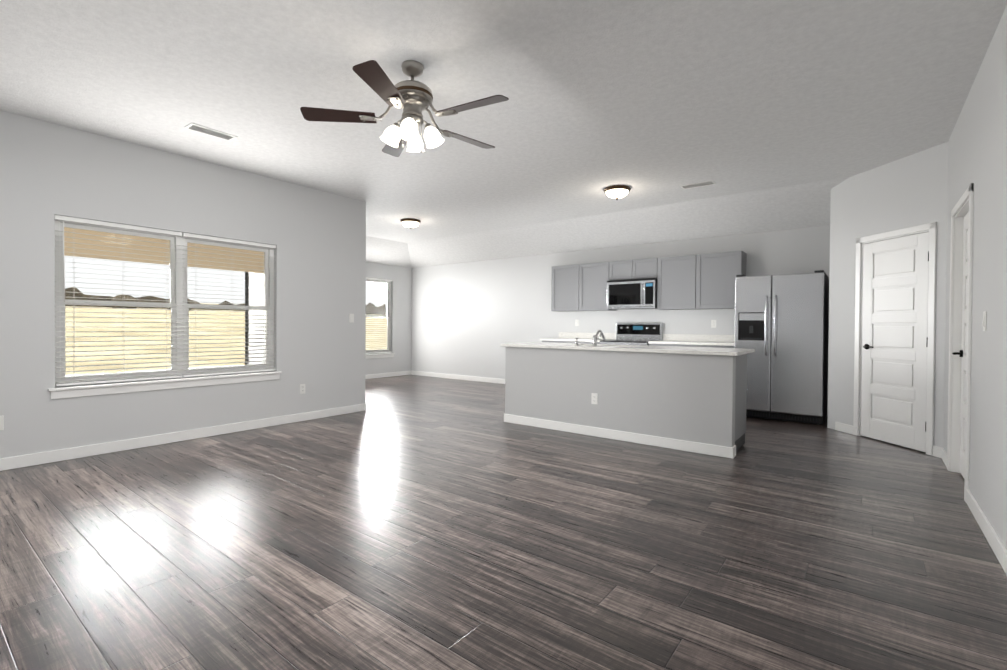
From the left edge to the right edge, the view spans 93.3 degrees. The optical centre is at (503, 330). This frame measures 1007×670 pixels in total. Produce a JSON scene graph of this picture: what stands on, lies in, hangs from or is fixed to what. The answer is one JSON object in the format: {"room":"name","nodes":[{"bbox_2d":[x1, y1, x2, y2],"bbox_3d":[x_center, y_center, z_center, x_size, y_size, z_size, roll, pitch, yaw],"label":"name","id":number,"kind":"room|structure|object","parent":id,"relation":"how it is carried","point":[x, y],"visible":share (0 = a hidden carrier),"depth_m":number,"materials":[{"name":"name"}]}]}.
{"room":"kitchen","nodes":[
{"label":"kitchen","id":0,"kind":"room"},
{"bbox_2d":[0,110,365,458],"bbox_3d":[-3.707,-0.355,4.010,0.140,2.880,5.960,1,1,38],"label":"wall","id":1,"kind":"structure","parent":0,"point":[49,171],"depth_m":4.51,"materials":[{"name":"white paint"}]},
{"bbox_2d":[0,415,3,429],"bbox_3d":[-3.898,0.717,3.659,0.009,0.114,0.070,1,1,38],"label":"electrical outlet","id":2,"kind":"object","parent":1,"relation":"attached to","point":[2,422],"visible":1,"depth_m":3.68,"materials":[{"name":"white plastic"}]},
{"bbox_2d":[48,220,281,398],"bbox_3d":[-3.171,-0.199,4.677,0.170,1.520,1.940,1,1,38],"label":"window","id":3,"kind":"structure","parent":1,"relation":"in","point":[92,390],"depth_m":4.64,"materials":[{"name":"white plastic"}]},
{"bbox_2d":[54,215,181,385],"bbox_3d":[-3.431,-0.246,4.294,0.062,1.415,0.917,1,1,38],"label":"window blind","id":4,"kind":"object","parent":3,"relation":"attached to","point":[104,224],"visible":1,"depth_m":4.24,"materials":[{"name":"white plastic"}]},
{"bbox_2d":[182,233,275,376],"bbox_3d":[-2.873,-0.251,5.031,0.048,1.415,0.917,1,1,38],"label":"window blind","id":5,"kind":"object","parent":3,"relation":"attached to","point":[203,237],"visible":0.98,"depth_m":4.97,"materials":[{"name":"white plastic"}]},
{"bbox_2d":[0,403,365,470],"bbox_3d":[-3.598,1.037,4.051,0.013,0.095,5.803,1,1,38],"label":"baseboard","id":6,"kind":"structure","parent":1,"relation":"attached to","point":[27,460],"depth_m":4.49,"materials":[{"name":"white"}]},
{"bbox_2d":[300,384,304,393],"bbox_3d":[-2.381,0.696,5.633,0.009,0.114,0.070,1,1,38],"label":"electrical outlet","id":7,"kind":"object","parent":1,"relation":"attached to","point":[302,388],"visible":1,"depth_m":5.63,"materials":[{"name":"white plastic"}]},
{"bbox_2d":[349,314,353,322],"bbox_3d":[-1.966,-0.158,6.154,0.013,0.114,0.070,1,1,38],"label":"light switch","id":8,"kind":"object","parent":1,"relation":"attached to","point":[351,318],"visible":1,"depth_m":6.15,"materials":[{"name":"white plastic"}]},
{"bbox_2d":[245,272,264,364],"bbox_3d":[-3.191,-0.387,7.283,3.030,2.880,0.140,1,1,38],"label":"wall","id":9,"kind":"structure","parent":0,"point":[252,276],"depth_m":7.92,"materials":[{"name":"white paint"}]},
{"bbox_2d":[245,262,411,374],"bbox_3d":[-3.233,-0.412,9.598,0.140,2.880,3.760,1,1,38],"label":"wall","id":10,"kind":"structure","parent":0,"point":[401,296],"depth_m":10.59,"materials":[{"name":"white paint"}]},
{"bbox_2d":[366,279,394,358],"bbox_3d":[-3.023,-0.258,9.842,0.170,1.710,1.850,1,1,38],"label":"nook window","id":11,"kind":"structure","parent":10,"relation":"in","point":[387,315],"depth_m":10.43,"materials":[{"name":"white plastic"}]},
{"bbox_2d":[366,277,392,353],"bbox_3d":[-2.739,-0.309,10.178,0.048,1.605,0.872,1,1,38],"label":"window blind","id":12,"kind":"object","parent":11,"relation":"attached to","point":[376,320],"visible":0.67,"depth_m":10.16,"materials":[{"name":"white plastic"}]},
{"bbox_2d":[365,370,411,378],"bbox_3d":[-3.190,0.982,9.554,0.013,0.095,3.450,1,1,38],"label":"baseboard","id":13,"kind":"structure","parent":10,"relation":"attached to","point":[401,373],"depth_m":10.43,"materials":[{"name":"white wood"}]},
{"bbox_2d":[0,375,1006,669],"bbox_3d":[-1.004,1.159,4.224,10.580,0.120,9.900,1,1,38],"label":"floor","id":14,"kind":"structure","parent":0,"point":[416,523],"depth_m":2.40,"materials":[{"name":"brown wood"}]},
{"bbox_2d":[504,346,746,458],"bbox_3d":[1.231,0.653,5.194,2.516,0.898,0.753,1,1,38],"label":"kitchen island","id":15,"kind":"object","parent":14,"relation":"on","point":[691,399],"depth_m":4.69,"materials":[{"name":"grey paint"}]},
{"bbox_2d":[591,393,597,403],"bbox_3d":[0.947,0.713,4.949,0.070,0.114,0.009,1,1,38],"label":"outlet","id":16,"kind":"object","parent":15,"relation":"attached to","point":[594,398],"visible":1,"depth_m":4.95,"materials":[{"name":"white plastic"}]},
{"bbox_2d":[500,342,754,357],"bbox_3d":[1.235,0.188,5.191,2.580,0.032,0.820,1,1,38],"label":"island countertop","id":17,"kind":"structure","parent":15,"relation":"on","point":[732,352],"depth_m":4.79,"materials":[{"name":"white stone"}]},
{"bbox_2d":[575,330,605,345],"bbox_3d":[0.991,0.080,5.273,0.320,0.177,0.274,1,1,38],"label":"faucet","id":18,"kind":"object","parent":17,"relation":"on","point":[595,338],"visible":1,"depth_m":5.15,"materials":[{"name":"silver metal"}]},
{"bbox_2d":[600,323,662,345],"bbox_3d":[1.961,0.484,7.347,0.760,1.200,0.704,1,1,38],"label":"range","id":19,"kind":"object","parent":14,"relation":"on","point":[635,333],"visible":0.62,"depth_m":7.50,"materials":[{"name":"grey metal"}]},
{"bbox_2d":[540,332,734,347],"bbox_3d":[2.011,0.569,7.364,3.040,1.030,0.639,1,1,38],"label":"countertop","id":20,"kind":"structure","parent":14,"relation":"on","point":[699,340],"depth_m":7.10,"materials":[{"name":"grey stone"}]},
{"bbox_2d":[735,270,828,424],"bbox_3d":[3.527,0.201,6.049,0.950,1.812,0.816,1,1,38],"label":"refrigerator","id":21,"kind":"object","parent":14,"relation":"on","point":[781,325],"visible":0.94,"depth_m":5.74,"materials":[{"name":"grey metal"}]},
{"bbox_2d":[0,0,1006,267],"bbox_3d":[-0.982,-1.546,4.151,10.517,0.510,9.837,1,1,38],"label":"ceiling","id":22,"kind":"structure","parent":0,"point":[774,114],"depth_m":3.40,"materials":[{"name":"paint"}]},
{"bbox_2d":[184,123,237,140],"bbox_3d":[-2.486,-1.683,4.048,0.160,0.010,0.360,1,1,38],"label":"ceiling vent","id":23,"kind":"object","parent":22,"relation":"in","point":[209,131],"visible":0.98,"depth_m":4.03,"materials":[{"name":"white metal"}]},
{"bbox_2d":[300,60,508,156],"bbox_3d":[-0.539,-1.389,3.001,1.275,0.552,1.275,1,1,38],"label":"ceiling fan","id":24,"kind":"object","parent":22,"relation":"hanging from","point":[412,98],"visible":1,"depth_m":2.92,"materials":[{"name":"brown wood"}]},
{"bbox_2d":[400,218,420,228],"bbox_3d":[-1.453,-1.647,7.428,0.312,0.139,0.312,1,1,38],"label":"light","id":25,"kind":"object","parent":22,"relation":"attached to","point":[410,223],"visible":1,"depth_m":7.33,"materials":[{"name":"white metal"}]},
{"bbox_2d":[604,185,630,199],"bbox_3d":[1.348,-1.611,5.641,0.312,0.139,0.312,1,1,38],"label":"kitchen ceiling light","id":26,"kind":"object","parent":22,"relation":"attached to","point":[616,192],"visible":1,"depth_m":5.55,"materials":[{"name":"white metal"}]},
{"bbox_2d":[680,180,715,188],"bbox_3d":[2.235,-1.669,5.464,0.360,0.010,0.160,1,1,38],"label":"ceiling vent","id":27,"kind":"object","parent":22,"relation":"in","point":[699,184],"visible":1,"depth_m":5.44,"materials":[{"name":"white metal"}]},
{"bbox_2d":[411,225,829,416],"bbox_3d":[2.001,-0.361,7.859,10.280,2.880,0.140,1,1,38],"label":"wall","id":28,"kind":"structure","parent":0,"point":[468,318],"depth_m":8.95,"materials":[{"name":"white paint"}]},
{"bbox_2d":[412,371,504,383],"bbox_3d":[-0.568,0.996,9.744,3.940,0.095,0.013,1,1,38],"label":"baseboard","id":29,"kind":"structure","parent":28,"relation":"attached to","point":[461,377],"depth_m":9.98,"materials":[{"name":"white wood"}]},
{"bbox_2d":[551,264,582,310],"bbox_3d":[1.165,-0.720,8.209,0.601,0.780,0.319,1,1,38],"label":"upper cabinet","id":30,"kind":"object","parent":28,"relation":"attached to","point":[566,280],"depth_m":8.08,"materials":[{"name":"grey wood"}]},
{"bbox_2d":[583,262,616,310],"bbox_3d":[1.545,-0.715,7.917,0.600,0.780,0.319,1,1,38],"label":"upper cabinet","id":31,"kind":"object","parent":28,"relation":"attached to","point":[596,276],"depth_m":7.76,"materials":[{"name":"grey wood"}]},
{"bbox_2d":[611,258,658,280],"bbox_3d":[2.094,-0.946,7.494,0.779,0.303,0.319,1,1,38],"label":"upper cabinet","id":32,"kind":"object","parent":28,"relation":"attached to","point":[637,268],"depth_m":7.34,"materials":[{"name":"grey wood"}]},
{"bbox_2d":[607,278,656,309],"bbox_3d":[2.053,-0.559,7.448,0.770,0.445,0.442,1,1,38],"label":"microwave","id":33,"kind":"object","parent":32,"relation":"attached to","point":[633,294],"visible":1,"depth_m":7.29,"materials":[{"name":"grey metal"}]},
{"bbox_2d":[657,254,702,309],"bbox_3d":[2.648,-0.699,7.069,0.621,0.780,0.319,1,1,38],"label":"upper cabinet","id":34,"kind":"object","parent":28,"relation":"attached to","point":[697,282],"depth_m":6.94,"materials":[{"name":"grey wood"}]},
{"bbox_2d":[711,320,715,327],"bbox_3d":[3.071,-0.095,6.943,0.070,0.114,0.009,1,1,38],"label":"electrical outlet","id":35,"kind":"object","parent":28,"relation":"attached to","point":[713,323],"visible":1,"depth_m":6.94,"materials":[{"name":"white plastic"}]},
{"bbox_2d":[699,251,746,309],"bbox_3d":[3.057,-0.693,6.755,0.656,0.780,0.319,1,1,38],"label":"upper cabinet","id":36,"kind":"object","parent":28,"relation":"attached to","point":[720,270],"depth_m":6.60,"materials":[{"name":"grey wood"}]},
{"bbox_2d":[827,142,947,447],"bbox_3d":[4.182,-0.315,4.721,0.740,2.880,1.516,0,1,-7],"label":"wall","id":37,"kind":"structure","parent":0,"point":[908,191],"depth_m":4.86,"materials":[{"name":"white paint"}]},
{"bbox_2d":[835,422,941,457],"bbox_3d":[3.792,1.075,4.751,0.013,0.095,1.146,0,1,-7],"label":"baseboard","id":38,"kind":"structure","parent":37,"relation":"attached to","point":[843,427],"depth_m":5.13,"materials":[{"name":"white"}]},
{"bbox_2d":[853,222,936,455],"bbox_3d":[3.876,0.075,4.673,0.156,2.097,0.824,0,1,-7],"label":"trim","id":39,"kind":"structure","parent":37,"relation":"attached to","point":[931,228],"depth_m":4.39,"materials":[{"name":"white wood"}]},
{"bbox_2d":[861,232,928,451],"bbox_3d":[3.807,0.105,4.659,0.092,2.012,0.690,0,1,-7],"label":"pantry door","id":40,"kind":"structure","parent":37,"relation":"in","point":[894,342],"depth_m":4.63,"materials":[{"name":"white wood"}]},
{"bbox_2d":[943,6,1006,549],"bbox_3d":[1.612,-0.292,1.102,0.140,2.880,7.830,1,1,38],"label":"wall","id":41,"kind":"structure","parent":0,"point":[977,149],"depth_m":2.71,"materials":[{"name":"white paint"}]},
{"bbox_2d":[941,448,946,466],"bbox_3d":[3.742,1.082,4.026,0.013,0.095,0.410,1,1,38],"label":"baseboard","id":42,"kind":"structure","parent":41,"relation":"attached to","point":[943,453],"depth_m":4.03,"materials":[{"name":"white"}]},
{"bbox_2d":[952,212,968,477],"bbox_3d":[3.371,0.116,3.454,0.100,2.012,0.790,1,1,38],"label":"hall door","id":43,"kind":"structure","parent":41,"relation":"in","point":[962,353],"depth_m":3.67,"materials":[{"name":"white wood"}]},
{"bbox_2d":[947,183,973,501],"bbox_3d":[3.392,0.085,3.438,0.156,2.097,0.934,1,1,38],"label":"trim","id":44,"kind":"structure","parent":41,"relation":"attached to","point":[955,341],"depth_m":3.77,"materials":[{"name":"white wood"}]},
{"bbox_2d":[982,311,986,330],"bbox_3d":[2.771,-0.052,2.741,0.013,0.114,0.070,1,1,38],"label":"light switch","id":45,"kind":"object","parent":41,"relation":"attached to","point":[984,323],"visible":1,"depth_m":2.73,"materials":[{"name":"white plastic"}]},
{"bbox_2d":[966,489,1006,574],"bbox_3d":[1.143,1.102,0.644,0.013,0.095,6.240,1,1,38],"label":"baseboard","id":46,"kind":"structure","parent":41,"relation":"attached to","point":[983,522],"depth_m":2.54,"materials":[{"name":"white"}]},
{"label":"outside","id":47,"kind":"structure","parent":0,"visible":0},
{"bbox_2d":[65,303,386,375],"bbox_3d":[-105.259,-5.565,80.713,254.100,11.634,400.000,1,1,38],"label":"ground","id":48,"kind":"structure","parent":47,"point":[227,332],"depth_m":22.05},
{"bbox_2d":[64,227,262,272],"bbox_3d":[-4.198,-0.028,4.887,1.680,3.100,4.870,1,1,38],"label":"porch ceiling","id":49,"kind":"structure","parent":48,"relation":"on","point":[205,262],"depth_m":5.82,"materials":[{"name":"beige"}]},
{"bbox_2d":[65,288,385,314],"bbox_3d":[-60.864,-4.365,58.911,21.094,4.677,359.521,1,1,38],"label":"trees","id":50,"kind":"object","parent":48,"relation":"on","point":[119,298],"depth_m":74.18,"materials":[{"name":"plant"}]}
]}

